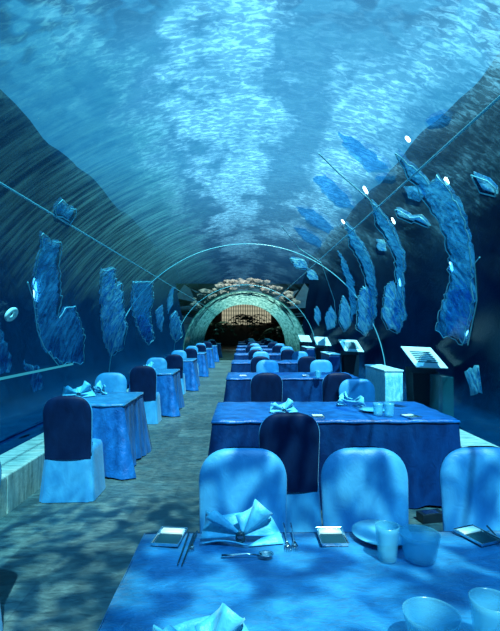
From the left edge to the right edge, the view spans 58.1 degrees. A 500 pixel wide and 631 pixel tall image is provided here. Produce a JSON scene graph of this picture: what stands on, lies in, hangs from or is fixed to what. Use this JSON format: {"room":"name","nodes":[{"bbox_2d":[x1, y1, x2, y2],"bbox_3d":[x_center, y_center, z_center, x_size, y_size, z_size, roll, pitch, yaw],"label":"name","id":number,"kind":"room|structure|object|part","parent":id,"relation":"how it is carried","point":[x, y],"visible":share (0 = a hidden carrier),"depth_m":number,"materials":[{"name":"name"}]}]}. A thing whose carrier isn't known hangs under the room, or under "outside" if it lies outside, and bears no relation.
{"room":"underwater restaurant","nodes":[
{"label":"underwater restaurant","id":0,"kind":"room"},
{"bbox_2d":[0,89,203,454],"bbox_3d":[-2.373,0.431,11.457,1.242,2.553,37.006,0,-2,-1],"label":"wall","id":1,"kind":"structure","parent":0,"point":[112,311],"depth_m":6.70,"materials":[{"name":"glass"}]},
{"bbox_2d":[4,307,17,321],"bbox_3d":[-2.437,-0.011,4.597,0.090,0.145,0.211,0,-2,-1],"label":"ring light","id":2,"kind":"object","parent":1,"relation":"attached to","point":[7,317],"visible":1,"depth_m":4.57,"materials":[{"name":"plastic"}]},
{"bbox_2d":[33,278,37,301],"bbox_3d":[-2.407,-0.284,5.042,0.040,0.244,0.395,1,-2,-22],"label":"strip light","id":3,"kind":"object","parent":1,"relation":"attached to","point":[35,285],"visible":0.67,"depth_m":5.01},
{"bbox_2d":[0,363,72,379],"bbox_3d":[-2.708,0.691,5.040,0.032,0.028,3.800,0,-2,-1],"label":"trim","id":4,"kind":"structure","parent":1,"relation":"attached to","point":[60,366],"depth_m":5.61,"materials":[{"name":"metal"}]},
{"bbox_2d":[0,388,128,518],"bbox_3d":[-2.325,1.741,11.513,0.390,0.370,37.190,0,-2,-1],"label":"trim","id":5,"kind":"structure","parent":1,"relation":"attached to","point":[22,465],"depth_m":4.08,"materials":[{"name":"stone"}]},
{"bbox_2d":[0,182,203,305],"bbox_3d":[-1.914,-0.697,11.498,0.018,0.016,37.000,0,-2,-1],"label":"trim","id":6,"kind":"structure","parent":1,"relation":"attached to","point":[2,184],"depth_m":4.48,"materials":[{"name":"grey metal"}]},
{"bbox_2d":[0,346,442,630],"bbox_3d":[-0.117,2.104,17.445,4.290,0.100,49.000,0,-2,-1],"label":"floor","id":7,"kind":"structure","parent":0,"point":[63,565],"depth_m":3.49,"materials":[{"name":"stone"}]},
{"bbox_2d":[0,462,2,630],"bbox_3d":[-1.495,1.121,2.118,0.503,0.935,0.456,0,-2,-1],"label":"banquet chair","id":8,"kind":"object","parent":7,"relation":"on","point":[1,623],"visible":1,"depth_m":2.28,"materials":[{"name":"blue fabric"}]},
{"bbox_3d":[-1.495,1.352,2.104,0.503,0.473,0.441,0,-2,-1],"label":"seat","id":9,"kind":"part","parent":8,"relation":"part of","materials":[{"name":"fabric"}]},
{"bbox_2d":[39,395,105,502],"bbox_3d":[-1.629,1.183,4.178,0.503,0.935,0.456,0,-2,-3],"label":"banquet chair","id":10,"kind":"object","parent":7,"relation":"on","point":[73,466],"visible":1,"depth_m":3.98,"materials":[{"name":"fabric"}]},
{"bbox_2d":[43,395,91,459],"bbox_3d":[-1.621,0.992,3.985,0.426,0.565,0.058,0,-2,-3],"label":"hood","id":11,"kind":"object","parent":10,"relation":"attached to","point":[67,420],"depth_m":3.98,"materials":[{"name":"blue fabric"}]},
{"bbox_3d":[-1.629,1.414,4.178,0.503,0.473,0.441,0,-2,-3],"label":"seat","id":12,"kind":"part","parent":10,"relation":"part of","materials":[{"name":"blue fabric"}]},
{"bbox_3d":[-1.623,0.983,4.012,0.437,0.535,0.102,0,-2,-3],"label":"backrest","id":13,"kind":"part","parent":10,"relation":"part of","materials":[{"name":"fabric"}]},
{"bbox_2d":[95,372,126,391],"bbox_3d":[-1.895,1.236,5.940,0.503,0.935,0.456,0,-2,-1],"label":"banquet chair","id":14,"kind":"object","parent":7,"relation":"on","point":[113,381],"visible":0.29,"depth_m":6.11,"materials":[{"name":"blue fabric"}]},
{"bbox_2d":[75,392,151,479],"bbox_3d":[-1.690,1.307,5.128,1.052,0.751,1.232,0,-2,-1],"label":"banquet table","id":15,"kind":"object","parent":7,"relation":"on","point":[119,418],"visible":0.58,"depth_m":4.68,"materials":[{"name":"blue fabric"}]},
{"bbox_2d":[62,381,95,396],"bbox_3d":[-1.965,0.840,5.165,0.364,0.185,0.158,1,-2,-24],"label":"folded napkin","id":16,"kind":"object","parent":15,"relation":"on","point":[85,388],"visible":0.89,"depth_m":5.15,"materials":[{"name":"fabric"}]},
{"bbox_2d":[94,381,106,393],"bbox_3d":[-1.817,0.864,5.434,0.129,0.151,0.298,1,-2,-37],"label":"folded napkin","id":17,"kind":"object","parent":15,"relation":"on","point":[99,387],"visible":1,"depth_m":5.45,"materials":[{"name":"fabric"}]},
{"bbox_2d":[129,366,161,423],"bbox_3d":[-1.729,1.281,7.425,0.503,0.935,0.456,0,-2,-3],"label":"banquet chair","id":18,"kind":"object","parent":7,"relation":"on","point":[143,379],"visible":0.75,"depth_m":7.23,"materials":[{"name":"blue fabric"}]},
{"bbox_2d":[130,366,155,400],"bbox_3d":[-1.722,1.090,7.232,0.426,0.565,0.058,0,-2,-3],"label":"hood","id":19,"kind":"object","parent":18,"relation":"attached to","point":[142,378],"depth_m":7.22,"materials":[{"name":"blue fabric"}]},
{"bbox_3d":[-1.730,1.512,7.426,0.503,0.473,0.441,0,-2,-3],"label":"seat","id":20,"kind":"part","parent":18,"relation":"part of","materials":[{"name":"fabric"}]},
{"bbox_2d":[128,369,184,416],"bbox_3d":[-1.741,1.404,8.376,1.052,0.751,1.232,0,-2,-1],"label":"banquet table","id":21,"kind":"object","parent":7,"relation":"on","point":[169,387],"visible":0.48,"depth_m":7.92,"materials":[{"name":"blue fabric"}]},
{"bbox_2d":[143,361,155,369],"bbox_3d":[-1.903,0.946,8.439,0.144,0.168,0.331,-1,-2,20],"label":"folded napkin","id":22,"kind":"object","parent":21,"relation":"on","point":[151,363],"visible":0.28,"depth_m":8.47,"materials":[{"name":"teal fabric"}]},
{"bbox_2d":[146,357,166,368],"bbox_3d":[-1.945,1.334,9.188,0.503,0.935,0.456,0,-2,-1],"label":"banquet chair","id":23,"kind":"object","parent":7,"relation":"on","point":[159,363],"visible":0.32,"depth_m":9.36,"materials":[{"name":"blue fabric"}]},
{"bbox_2d":[165,354,185,394],"bbox_3d":[-1.780,1.378,10.674,0.503,0.935,0.456,0,-2,-3],"label":"banquet chair","id":24,"kind":"object","parent":7,"relation":"on","point":[174,361],"visible":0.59,"depth_m":10.47,"materials":[{"name":"blue fabric"}]},
{"bbox_2d":[165,354,182,378],"bbox_3d":[-1.772,1.187,10.480,0.426,0.565,0.058,0,-2,-3],"label":"hood","id":25,"kind":"object","parent":24,"relation":"attached to","point":[174,361],"depth_m":10.47,"materials":[{"name":"blue fabric"}]},
{"bbox_3d":[-1.780,1.609,10.674,0.503,0.473,0.441,0,-2,-3],"label":"seat","id":26,"kind":"part","parent":24,"relation":"part of","materials":[{"name":"blue fabric"}]},
{"bbox_2d":[171,350,186,357],"bbox_3d":[-1.996,1.431,12.437,0.503,0.935,0.456,0,-2,-1],"label":"banquet chair","id":27,"kind":"object","parent":7,"relation":"on","point":[182,353],"visible":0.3,"depth_m":12.61,"materials":[{"name":"fabric"}]},
{"bbox_2d":[183,358,199,390],"bbox_3d":[-1.792,1.502,11.624,1.052,0.751,1.232,0,-2,-1],"label":"banquet table","id":28,"kind":"object","parent":7,"relation":"on","point":[190,369],"visible":0.45,"depth_m":11.15,"materials":[{"name":"blue fabric"}]},
{"bbox_2d":[184,348,198,373],"bbox_3d":[-1.831,1.476,13.922,0.503,0.935,0.456,0,-2,-3],"label":"banquet chair","id":29,"kind":"object","parent":7,"relation":"on","point":[191,353],"visible":0.38,"depth_m":13.72,"materials":[{"name":"blue fabric"}]},
{"bbox_2d":[184,348,196,357],"bbox_3d":[-1.823,1.285,13.729,0.426,0.565,0.058,0,-2,-3],"label":"hood","id":30,"kind":"object","parent":29,"relation":"attached to","point":[191,353],"depth_m":13.71,"materials":[{"name":"blue fabric"}]},
{"bbox_2d":[196,345,205,351],"bbox_3d":[-1.881,1.573,17.170,0.503,0.935,0.456,0,-2,-3],"label":"banquet chair","id":31,"kind":"object","parent":7,"relation":"on","point":[201,348],"visible":0.25,"depth_m":16.96,"materials":[{"name":"blue fabric"}]},
{"bbox_2d":[197,352,208,376],"bbox_3d":[-1.842,1.599,14.872,1.052,0.751,1.232,0,-2,-1],"label":"banquet table","id":32,"kind":"object","parent":7,"relation":"on","point":[202,362],"visible":0.43,"depth_m":14.39,"materials":[{"name":"blue fabric"}]},
{"bbox_2d":[204,342,211,347],"bbox_3d":[-1.932,1.670,20.418,0.503,0.935,0.456,0,-2,-3],"label":"banquet chair","id":33,"kind":"object","parent":7,"relation":"on","point":[208,344],"visible":0.27,"depth_m":20.21,"materials":[{"name":"blue fabric"}]},
{"bbox_2d":[206,348,214,367],"bbox_3d":[-1.893,1.696,18.120,1.052,0.751,1.232,0,-2,-1],"label":"banquet table","id":34,"kind":"object","parent":7,"relation":"on","point":[210,357],"visible":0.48,"depth_m":17.63,"materials":[{"name":"blue fabric"}]},
{"bbox_2d":[212,345,218,361],"bbox_3d":[-1.943,1.794,21.368,1.052,0.751,1.232,0,-2,-1],"label":"banquet table","id":35,"kind":"object","parent":7,"relation":"on","point":[215,349],"visible":0.33,"depth_m":20.88,"materials":[{"name":"blue fabric"}]},
{"bbox_2d":[216,343,221,356],"bbox_3d":[-1.994,1.891,24.616,1.052,0.751,1.232,0,-2,-1],"label":"banquet table","id":36,"kind":"object","parent":7,"relation":"on","point":[217,344],"visible":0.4,"depth_m":24.13,"materials":[{"name":"blue fabric"}]},
{"bbox_2d":[208,321,235,338],"bbox_3d":[-2.400,1.438,31.804,2.839,2.093,3.154,1,-2,-20],"label":"potted palm","id":37,"kind":"object","parent":7,"relation":"on","point":[220,323],"visible":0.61,"depth_m":31.76,"materials":[{"name":"green plant"}]},
{"bbox_2d":[199,447,286,532],"bbox_3d":[-0.034,1.119,2.041,0.503,0.935,0.456,0,-2,-1],"label":"banquet chair","id":38,"kind":"object","parent":7,"relation":"on","point":[231,479],"visible":0.42,"depth_m":2.20,"materials":[{"name":"blue fabric"}]},
{"bbox_2d":[215,447,266,451],"bbox_3d":[-0.035,0.940,2.245,0.426,0.565,0.058,0,-2,-1],"label":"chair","id":39,"kind":"object","parent":38,"relation":"attached to","point":[231,449],"depth_m":2.24,"materials":[{"name":"blue fabric"}]},
{"bbox_2d":[223,314,274,333],"bbox_3d":[-0.140,1.223,34.565,4.002,2.688,3.641,2,-2,-42],"label":"potted palm","id":40,"kind":"object","parent":7,"relation":"on","point":[245,317],"visible":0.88,"depth_m":34.42,"materials":[{"name":"green plant"}]},
{"bbox_2d":[245,345,253,352],"bbox_3d":[0.048,1.554,16.540,0.503,0.935,0.456,0,-2,-1],"label":"banquet chair","id":41,"kind":"object","parent":7,"relation":"on","point":[247,349],"visible":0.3,"depth_m":16.33,"materials":[{"name":"blue fabric"}]},
{"bbox_2d":[238,343,263,345],"bbox_3d":[0.424,1.877,24.134,2.341,0.751,1.177,0,-2,-1],"label":"banquet table","id":42,"kind":"object","parent":7,"relation":"on","point":[241,344],"visible":0.15,"depth_m":23.65,"materials":[{"name":"blue fabric"}]},
{"bbox_2d":[237,345,267,348],"bbox_3d":[0.475,1.778,20.836,2.341,0.751,1.177,0,-2,-1],"label":"banquet table","id":43,"kind":"object","parent":7,"relation":"on","point":[239,346],"visible":0.17,"depth_m":20.35,"materials":[{"name":"blue fabric"}]},
{"bbox_2d":[236,348,271,352],"bbox_3d":[0.527,1.679,17.538,2.341,0.751,1.177,0,-2,-1],"label":"banquet table","id":44,"kind":"object","parent":7,"relation":"on","point":[268,350],"visible":0.16,"depth_m":17.05,"materials":[{"name":"blue fabric"}]},
{"bbox_2d":[248,349,260,359],"bbox_3d":[0.164,1.455,13.243,0.503,0.935,0.456,0,-2,-1],"label":"banquet chair","id":45,"kind":"object","parent":7,"relation":"on","point":[251,352],"visible":0.23,"depth_m":13.04,"materials":[{"name":"blue fabric"}]},
{"bbox_2d":[250,346,262,350],"bbox_3d":[0.215,1.510,15.060,0.503,0.935,0.456,0,-2,-1],"label":"banquet chair","id":46,"kind":"object","parent":7,"relation":"on","point":[254,347],"visible":0.23,"depth_m":15.24,"materials":[{"name":"blue fabric"}]},
{"bbox_2d":[234,353,280,359],"bbox_3d":[0.578,1.580,14.240,2.341,0.751,1.177,0,-2,-1],"label":"banquet table","id":47,"kind":"object","parent":7,"relation":"on","point":[237,356],"visible":0.25,"depth_m":13.75,"materials":[{"name":"blue fabric"}]},
{"bbox_2d":[250,356,268,371],"bbox_3d":[0.226,1.356,9.945,0.503,0.935,0.456,0,-2,-1],"label":"banquet chair","id":48,"kind":"object","parent":7,"relation":"on","point":[255,360],"visible":0.3,"depth_m":9.74,"materials":[{"name":"blue fabric"}]},
{"bbox_2d":[253,351,268,357],"bbox_3d":[0.296,1.411,11.762,0.503,0.935,0.456,0,-2,-1],"label":"banquet chair","id":49,"kind":"object","parent":7,"relation":"on","point":[258,353],"visible":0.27,"depth_m":11.94,"materials":[{"name":"fabric"}]},
{"bbox_2d":[249,321,278,337],"bbox_3d":[1.452,1.594,38.437,3.166,2.178,3.348,0,-2,-1],"label":"potted palm","id":50,"kind":"object","parent":7,"relation":"on","point":[270,323],"visible":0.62,"depth_m":38.16,"materials":[{"name":"green plant"}]},
{"bbox_2d":[231,360,297,371],"bbox_3d":[0.629,1.481,10.942,2.341,0.751,1.177,0,-2,-1],"label":"banquet table","id":51,"kind":"object","parent":7,"relation":"on","point":[236,365],"visible":0.19,"depth_m":10.46,"materials":[{"name":"blue fabric"}]},
{"bbox_2d":[250,373,282,401],"bbox_3d":[0.223,1.246,6.256,0.503,0.935,0.456,0,-2,-1],"label":"banquet chair","id":52,"kind":"object","parent":7,"relation":"on","point":[265,387],"visible":0.42,"depth_m":6.05,"materials":[{"name":"blue fabric"}]},
{"bbox_2d":[256,360,278,371],"bbox_3d":[0.337,1.312,8.464,0.503,0.935,0.456,0,-2,-1],"label":"banquet chair","id":53,"kind":"object","parent":7,"relation":"on","point":[263,365],"visible":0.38,"depth_m":8.63,"materials":[{"name":"blue fabric"}]},
{"bbox_2d":[258,326,282,341],"bbox_3d":[1.899,1.614,31.895,2.736,1.745,2.491,0,-2,-1],"label":"potted palm","id":54,"kind":"object","parent":7,"relation":"on","point":[278,328],"visible":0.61,"depth_m":31.67,"materials":[{"name":"green plant"}]},
{"bbox_2d":[268,343,276,348],"bbox_3d":[0.995,1.653,19.834,0.503,0.935,0.456,0,-2,-1],"label":"banquet chair","id":55,"kind":"object","parent":7,"relation":"on","point":[270,345],"visible":0.25,"depth_m":19.62,"materials":[{"name":"blue fabric"}]},
{"bbox_2d":[272,345,282,352],"bbox_3d":[1.018,1.554,16.535,0.503,0.935,0.456,0,-2,-1],"label":"banquet chair","id":56,"kind":"object","parent":7,"relation":"on","point":[276,349],"visible":0.27,"depth_m":16.33,"materials":[{"name":"blue fabric"}]},
{"bbox_2d":[280,346,292,351],"bbox_3d":[1.254,1.511,15.096,0.503,0.935,0.456,0,-2,-1],"label":"banquet chair","id":57,"kind":"object","parent":7,"relation":"on","point":[284,347],"visible":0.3,"depth_m":15.27,"materials":[{"name":"blue fabric"}]},
{"bbox_2d":[281,349,294,359],"bbox_3d":[1.104,1.455,13.238,0.503,0.935,0.456,0,-2,-1],"label":"banquet chair","id":58,"kind":"object","parent":7,"relation":"on","point":[286,354],"visible":0.37,"depth_m":13.03,"materials":[{"name":"blue fabric"}]},
{"bbox_2d":[259,412,321,531],"bbox_3d":[0.279,1.159,3.378,0.503,0.935,0.456,0,-2,-1],"label":"banquet chair","id":59,"kind":"object","parent":7,"relation":"on","point":[294,437],"visible":0.66,"depth_m":3.18,"materials":[{"name":"blue fabric"}]},
{"bbox_2d":[259,412,318,492],"bbox_3d":[0.280,0.968,3.185,0.426,0.565,0.058,0,-2,-1],"label":"hood","id":60,"kind":"object","parent":59,"relation":"attached to","point":[293,437],"depth_m":3.18,"materials":[{"name":"blue fabric"}]},
{"bbox_3d":[0.280,0.959,3.212,0.437,0.535,0.102,0,-2,-1],"label":"backrest","id":61,"kind":"part","parent":59,"relation":"part of","materials":[{"name":"blue fabric"}]},
{"bbox_3d":[0.278,1.390,3.378,0.503,0.473,0.441,0,-2,-1],"label":"seat","id":62,"kind":"part","parent":59,"relation":"part of","materials":[{"name":"blue fabric"}]},
{"bbox_2d":[223,372,358,401],"bbox_3d":[0.681,1.382,7.644,2.341,0.751,1.177,0,-2,-1],"label":"banquet table","id":63,"kind":"object","parent":7,"relation":"on","point":[296,387],"visible":0.34,"depth_m":7.15,"materials":[{"name":"blue fabric"}]},
{"bbox_2d":[98,531,499,630],"bbox_3d":[0.786,1.189,1.212,2.478,0.751,1.158,0,-2,-1],"label":"banquet table","id":64,"kind":"object","parent":7,"relation":"on","point":[436,580],"visible":0.8,"depth_m":1.37,"materials":[{"name":"blue fabric"}]},
{"bbox_2d":[150,526,186,546],"bbox_3d":[-0.297,0.819,1.666,0.103,0.014,0.135,0,-2,6],"label":"metal tray","id":65,"kind":"object","parent":64,"relation":"on","point":[166,536],"visible":1,"depth_m":1.66,"materials":[{"name":"metal"}]},
{"bbox_2d":[177,532,189,564],"bbox_3d":[-0.233,0.818,1.590,0.007,0.008,0.229,0,-2,1],"label":"chopstick","id":66,"kind":"object","parent":64,"relation":"on","point":[188,532],"visible":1,"depth_m":1.58,"materials":[{"name":"black wood"}]},
{"bbox_2d":[181,532,194,565],"bbox_3d":[-0.216,0.818,1.583,0.007,0.008,0.227,0,-2,3],"label":"chopstick","id":67,"kind":"object","parent":64,"relation":"on","point":[194,532],"visible":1,"depth_m":1.58,"materials":[{"name":"black wood"}]},
{"bbox_2d":[187,530,197,548],"bbox_3d":[-0.205,0.819,1.640,0.022,0.009,0.152,0,-2,3],"label":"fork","id":68,"kind":"object","parent":64,"relation":"on","point":[191,545],"visible":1,"depth_m":1.62,"materials":[{"name":"metal"}]},
{"bbox_2d":[153,603,248,630],"bbox_3d":[-0.110,0.742,1.062,0.264,0.134,0.115,0,-2,-12],"label":"folded napkin","id":69,"kind":"object","parent":64,"relation":"on","point":[223,618],"visible":1,"depth_m":1.06,"materials":[{"name":"fabric"}]},
{"bbox_2d":[199,499,283,546],"bbox_3d":[-0.031,0.750,1.666,0.304,0.154,0.132,0,-2,-1],"label":"folded napkin","id":70,"kind":"object","parent":64,"relation":"on","point":[257,520],"visible":1,"depth_m":1.64,"materials":[{"name":"fabric"}]},
{"bbox_2d":[221,550,273,557],"bbox_3d":[-0.008,0.815,1.529,0.178,0.017,0.043,0,-2,1],"label":"spoon","id":71,"kind":"object","parent":64,"relation":"on","point":[265,553],"visible":1,"depth_m":1.53,"materials":[{"name":"metal"}]},
{"bbox_3d":[-0.033,0.815,1.529,0.127,0.017,0.011,0,-2,1],"label":"handle","id":72,"kind":"part","parent":71,"relation":"part of","materials":[{"name":"metal"}]},
{"bbox_2d":[258,550,273,557],"bbox_3d":[0.054,0.813,1.527,0.054,0.012,0.043,0,-2,1],"label":"bowl","id":73,"kind":"object","parent":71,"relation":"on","point":[265,553],"depth_m":1.54,"materials":[{"name":"metal"}]},
{"bbox_2d":[282,522,290,549],"bbox_3d":[0.133,0.820,1.673,0.022,0.009,0.222,0,-2,0],"label":"fork","id":74,"kind":"object","parent":64,"relation":"on","point":[286,542],"visible":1,"depth_m":1.62,"materials":[{"name":"metal"}]},
{"bbox_3d":[0.133,0.821,1.704,0.008,0.009,0.160,0,-2,0],"label":"handle","id":75,"kind":"part","parent":74,"relation":"part of","materials":[{"name":"metal"}]},
{"bbox_2d":[290,522,297,548],"bbox_3d":[0.160,0.820,1.677,0.022,0.009,0.215,0,-2,0],"label":"fork","id":76,"kind":"object","parent":64,"relation":"on","point":[293,542],"visible":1,"depth_m":1.63,"materials":[{"name":"metal"}]},
{"bbox_3d":[0.160,0.821,1.707,0.008,0.009,0.155,0,-2,0],"label":"handle","id":77,"kind":"part","parent":76,"relation":"part of","materials":[{"name":"metal"}]},
{"bbox_2d":[315,527,349,545],"bbox_3d":[0.303,0.819,1.667,0.103,0.014,0.135,0,-2,-1],"label":"place card","id":78,"kind":"object","parent":64,"relation":"on","point":[328,536],"visible":1,"depth_m":1.66,"materials":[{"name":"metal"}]},
{"bbox_2d":[352,519,411,545],"bbox_3d":[0.489,0.816,1.678,0.216,0.020,0.216,0,-2,-1],"label":"plate","id":79,"kind":"object","parent":64,"relation":"on","point":[372,531],"visible":1,"depth_m":1.69,"materials":[{"name":"ceramic"}]},
{"bbox_2d":[453,524,499,546],"bbox_3d":[0.847,0.819,1.675,0.103,0.014,0.135,1,-2,-21],"label":"metal tray","id":80,"kind":"object","parent":64,"relation":"on","point":[481,537],"visible":1,"depth_m":1.67,"materials":[{"name":"metal"}]},
{"bbox_2d":[292,351,307,359],"bbox_3d":[1.336,1.412,11.799,0.503,0.935,0.456,0,-2,-1],"label":"banquet chair","id":81,"kind":"object","parent":7,"relation":"on","point":[296,355],"visible":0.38,"depth_m":11.97,"materials":[{"name":"fabric"}]},
{"bbox_2d":[297,356,315,371],"bbox_3d":[1.246,1.356,9.941,0.503,0.935,0.456,0,-2,-1],"label":"banquet chair","id":82,"kind":"object","parent":7,"relation":"on","point":[303,364],"visible":0.34,"depth_m":9.73,"materials":[{"name":"blue fabric"}]},
{"bbox_2d":[302,346,314,357],"bbox_3d":[1.887,1.487,14.643,0.274,0.945,1.124,0,-2,-1],"label":"serving stand","id":83,"kind":"object","parent":7,"relation":"on","point":[309,350],"visible":0.32,"depth_m":14.10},
{"bbox_2d":[310,359,331,371],"bbox_3d":[1.377,1.313,8.500,0.503,0.935,0.456,0,-2,-1],"label":"banquet chair","id":84,"kind":"object","parent":7,"relation":"on","point":[320,365],"visible":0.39,"depth_m":8.67,"materials":[{"name":"blue fabric"}]},
{"bbox_2d":[321,351,339,371],"bbox_3d":[1.944,1.376,10.945,0.274,0.945,1.124,0,-2,-1],"label":"serving stand","id":85,"kind":"object","parent":7,"relation":"on","point":[334,358],"visible":0.3,"depth_m":10.41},
{"bbox_2d":[208,401,460,509],"bbox_3d":[0.732,1.283,4.345,2.341,0.751,1.177,0,-2,-1],"label":"banquet table","id":86,"kind":"object","parent":7,"relation":"on","point":[422,444],"visible":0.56,"depth_m":3.86,"materials":[{"name":"blue fabric"}]},
{"bbox_2d":[270,398,297,412],"bbox_3d":[0.310,0.835,4.196,0.264,0.134,0.115,0,-2,-12],"label":"folded napkin","id":87,"kind":"object","parent":86,"relation":"on","point":[288,405],"visible":0.94,"depth_m":4.17,"materials":[{"name":"fabric"}]},
{"bbox_2d":[311,414,324,418],"bbox_3d":[0.601,0.890,3.963,0.103,0.014,0.135,0,-2,-1],"label":"metal tray","id":88,"kind":"object","parent":86,"relation":"on","point":[315,416],"visible":0.98,"depth_m":3.96,"materials":[{"name":"metal"}]},
{"bbox_2d":[336,391,365,406],"bbox_3d":[1.004,0.836,4.501,0.298,0.151,0.129,-1,-2,19],"label":"folded napkin","id":89,"kind":"object","parent":86,"relation":"on","point":[343,400],"visible":1,"depth_m":4.49,"materials":[{"name":"fabric"}]},
{"bbox_2d":[359,407,384,411],"bbox_3d":[1.152,0.892,4.244,0.240,0.020,0.240,0,-2,-1],"label":"plate","id":90,"kind":"object","parent":86,"relation":"on","point":[367,409],"visible":1,"depth_m":4.28,"materials":[{"name":"white ceramic"}]},
{"bbox_2d":[400,414,422,418],"bbox_3d":[1.423,0.891,3.976,0.124,0.014,0.162,1,-2,-18],"label":"metal tray","id":91,"kind":"object","parent":86,"relation":"on","point":[410,416],"visible":1,"depth_m":3.96,"materials":[{"name":"metal"}]},
{"bbox_2d":[322,373,351,401],"bbox_3d":[1.193,1.246,6.271,0.503,0.935,0.456,0,-2,-1],"label":"banquet chair","id":92,"kind":"object","parent":7,"relation":"on","point":[331,382],"visible":0.34,"depth_m":6.07,"materials":[{"name":"blue fabric"}]},
{"bbox_2d":[339,378,374,400],"bbox_3d":[1.278,1.213,5.180,0.503,0.935,0.456,0,-2,-1],"label":"banquet chair","id":93,"kind":"object","parent":7,"relation":"on","point":[354,388],"visible":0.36,"depth_m":5.35,"materials":[{"name":"fabric"}]},
{"bbox_2d":[321,446,408,531],"bbox_3d":[0.571,1.119,2.050,0.503,0.935,0.456,0,-2,-1],"label":"banquet chair","id":94,"kind":"object","parent":7,"relation":"on","point":[359,483],"visible":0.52,"depth_m":2.21,"materials":[{"name":"blue fabric"}]},
{"bbox_2d":[365,364,403,400],"bbox_3d":[2.009,1.252,6.798,0.274,0.945,1.024,0,-2,-1],"label":"serving stand","id":95,"kind":"object","parent":7,"relation":"on","point":[387,381],"visible":0.41,"depth_m":6.33,"materials":[{"name":"wood"}]},
{"bbox_2d":[416,509,442,523],"bbox_3d":[1.444,1.602,3.596,0.200,0.073,0.100,0,-2,-12],"label":"box","id":96,"kind":"object","parent":7,"relation":"on","point":[428,516],"visible":0.82,"depth_m":3.56,"materials":[{"name":"plastic"}]},
{"bbox_3d":[1.435,1.567,3.591,0.120,0.003,0.070,0,-2,-12],"label":"metal plate","id":97,"kind":"part","parent":96,"relation":"part of","materials":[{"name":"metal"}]},
{"bbox_2d":[439,446,499,530],"bbox_3d":[1.166,1.120,2.059,0.503,0.935,0.456,0,-2,-1],"label":"banquet chair","id":98,"kind":"object","parent":7,"relation":"on","point":[469,476],"visible":0.57,"depth_m":2.22,"materials":[{"name":"blue fabric"}]},
{"bbox_2d":[178,283,308,339],"bbox_3d":[-0.366,0.141,30.007,28.000,4.602,0.600,0,-2,-1],"label":"wall","id":99,"kind":"structure","parent":0,"point":[300,292],"depth_m":30.00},
{"bbox_2d":[183,291,304,351],"bbox_3d":[-0.289,0.523,25.044,5.579,2.985,9.700,0,-2,-1],"label":"lining","id":100,"kind":"object","parent":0,"point":[290,325],"visible":0.89,"depth_m":23.61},
{"bbox_2d":[181,284,308,345],"bbox_3d":[-0.555,0.350,35.701,10.000,4.700,10.600,0,-2,-1],"label":"wall","id":101,"kind":"structure","parent":0,"point":[230,339],"depth_m":40.94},
{"bbox_2d":[222,305,270,324],"bbox_3d":[-0.323,-0.169,40.073,4.400,2.000,0.100,0,-2,-1],"label":"screen","id":102,"kind":"object","parent":101,"relation":"attached to","point":[227,314],"visible":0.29,"depth_m":40.02,"materials":[{"name":"beige"}]},
{"bbox_2d":[0,0,499,305],"bbox_3d":[-0.298,-1.050,11.533,3.248,0.689,37.000,0,-2,-1],"label":"ceiling","id":103,"kind":"structure","parent":0,"point":[11,177],"depth_m":3.14,"materials":[{"name":"glass"}]},
{"bbox_2d":[191,278,300,309],"bbox_3d":[-0.160,-1.043,21.387,5.277,1.511,1.762,0,-2,-1],"label":"rocks","id":104,"kind":"object","parent":103,"relation":"on","point":[248,283],"visible":0.85,"depth_m":21.02},
{"bbox_2d":[281,53,499,446],"bbox_3d":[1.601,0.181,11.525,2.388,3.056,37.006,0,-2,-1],"label":"wall","id":105,"kind":"structure","parent":0,"point":[458,317],"depth_m":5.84,"materials":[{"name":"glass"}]},
{"bbox_2d":[174,285,315,347],"bbox_3d":[-0.174,0.268,17.599,5.612,2.952,0.018,0,-2,-1],"label":"trim","id":106,"kind":"structure","parent":105,"relation":"attached to","point":[235,285],"depth_m":17.62,"materials":[{"name":"grey metal"}]},
{"bbox_2d":[108,244,384,371],"bbox_3d":[-0.042,0.013,9.104,5.612,2.952,0.018,0,-2,-1],"label":"trim","id":107,"kind":"structure","parent":105,"relation":"attached to","point":[231,244],"depth_m":9.13,"materials":[{"name":"metal"}]},
{"bbox_2d":[276,95,499,298],"bbox_3d":[1.320,-1.007,11.557,0.018,0.016,37.000,0,-2,-1],"label":"trim","id":108,"kind":"structure","parent":105,"relation":"attached to","point":[498,97],"depth_m":3.66,"materials":[{"name":"grey metal"}]},
{"bbox_2d":[444,177,448,184],"bbox_3d":[1.687,-1.153,3.861,0.032,0.052,0.090,-1,-2,40],"label":"strip light","id":109,"kind":"object","parent":105,"relation":"attached to","point":[446,180],"visible":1,"depth_m":3.85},
{"bbox_2d":[459,429,497,447],"bbox_3d":[2.264,1.743,11.585,0.390,0.370,37.190,0,-2,-1],"label":"trim","id":110,"kind":"structure","parent":105,"relation":"attached to","point":[466,439],"depth_m":4.84,"materials":[{"name":"stone"}]},
{"bbox_2d":[298,335,311,350],"bbox_3d":[2.288,1.290,18.733,0.493,0.960,0.431,0,-2,-11],"label":"lectern","id":111,"kind":"object","parent":110,"relation":"on","point":[305,339],"visible":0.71,"depth_m":18.65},
{"bbox_2d":[314,337,330,359],"bbox_3d":[2.352,1.167,14.635,0.493,0.960,0.431,0,-2,-11],"label":"lectern","id":112,"kind":"object","parent":110,"relation":"on","point":[322,343],"visible":0.75,"depth_m":14.54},
{"bbox_2d":[338,339,363,376],"bbox_3d":[2.413,1.051,10.738,0.493,0.960,0.431,0,-2,-11],"label":"lectern","id":113,"kind":"object","parent":110,"relation":"on","point":[349,356],"visible":0.96,"depth_m":10.60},
{"bbox_2d":[401,346,447,409],"bbox_3d":[2.451,0.919,6.340,0.493,0.960,0.431,0,-2,-11],"label":"lectern","id":114,"kind":"object","parent":110,"relation":"on","point":[422,380],"visible":0.96,"depth_m":6.20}
]}

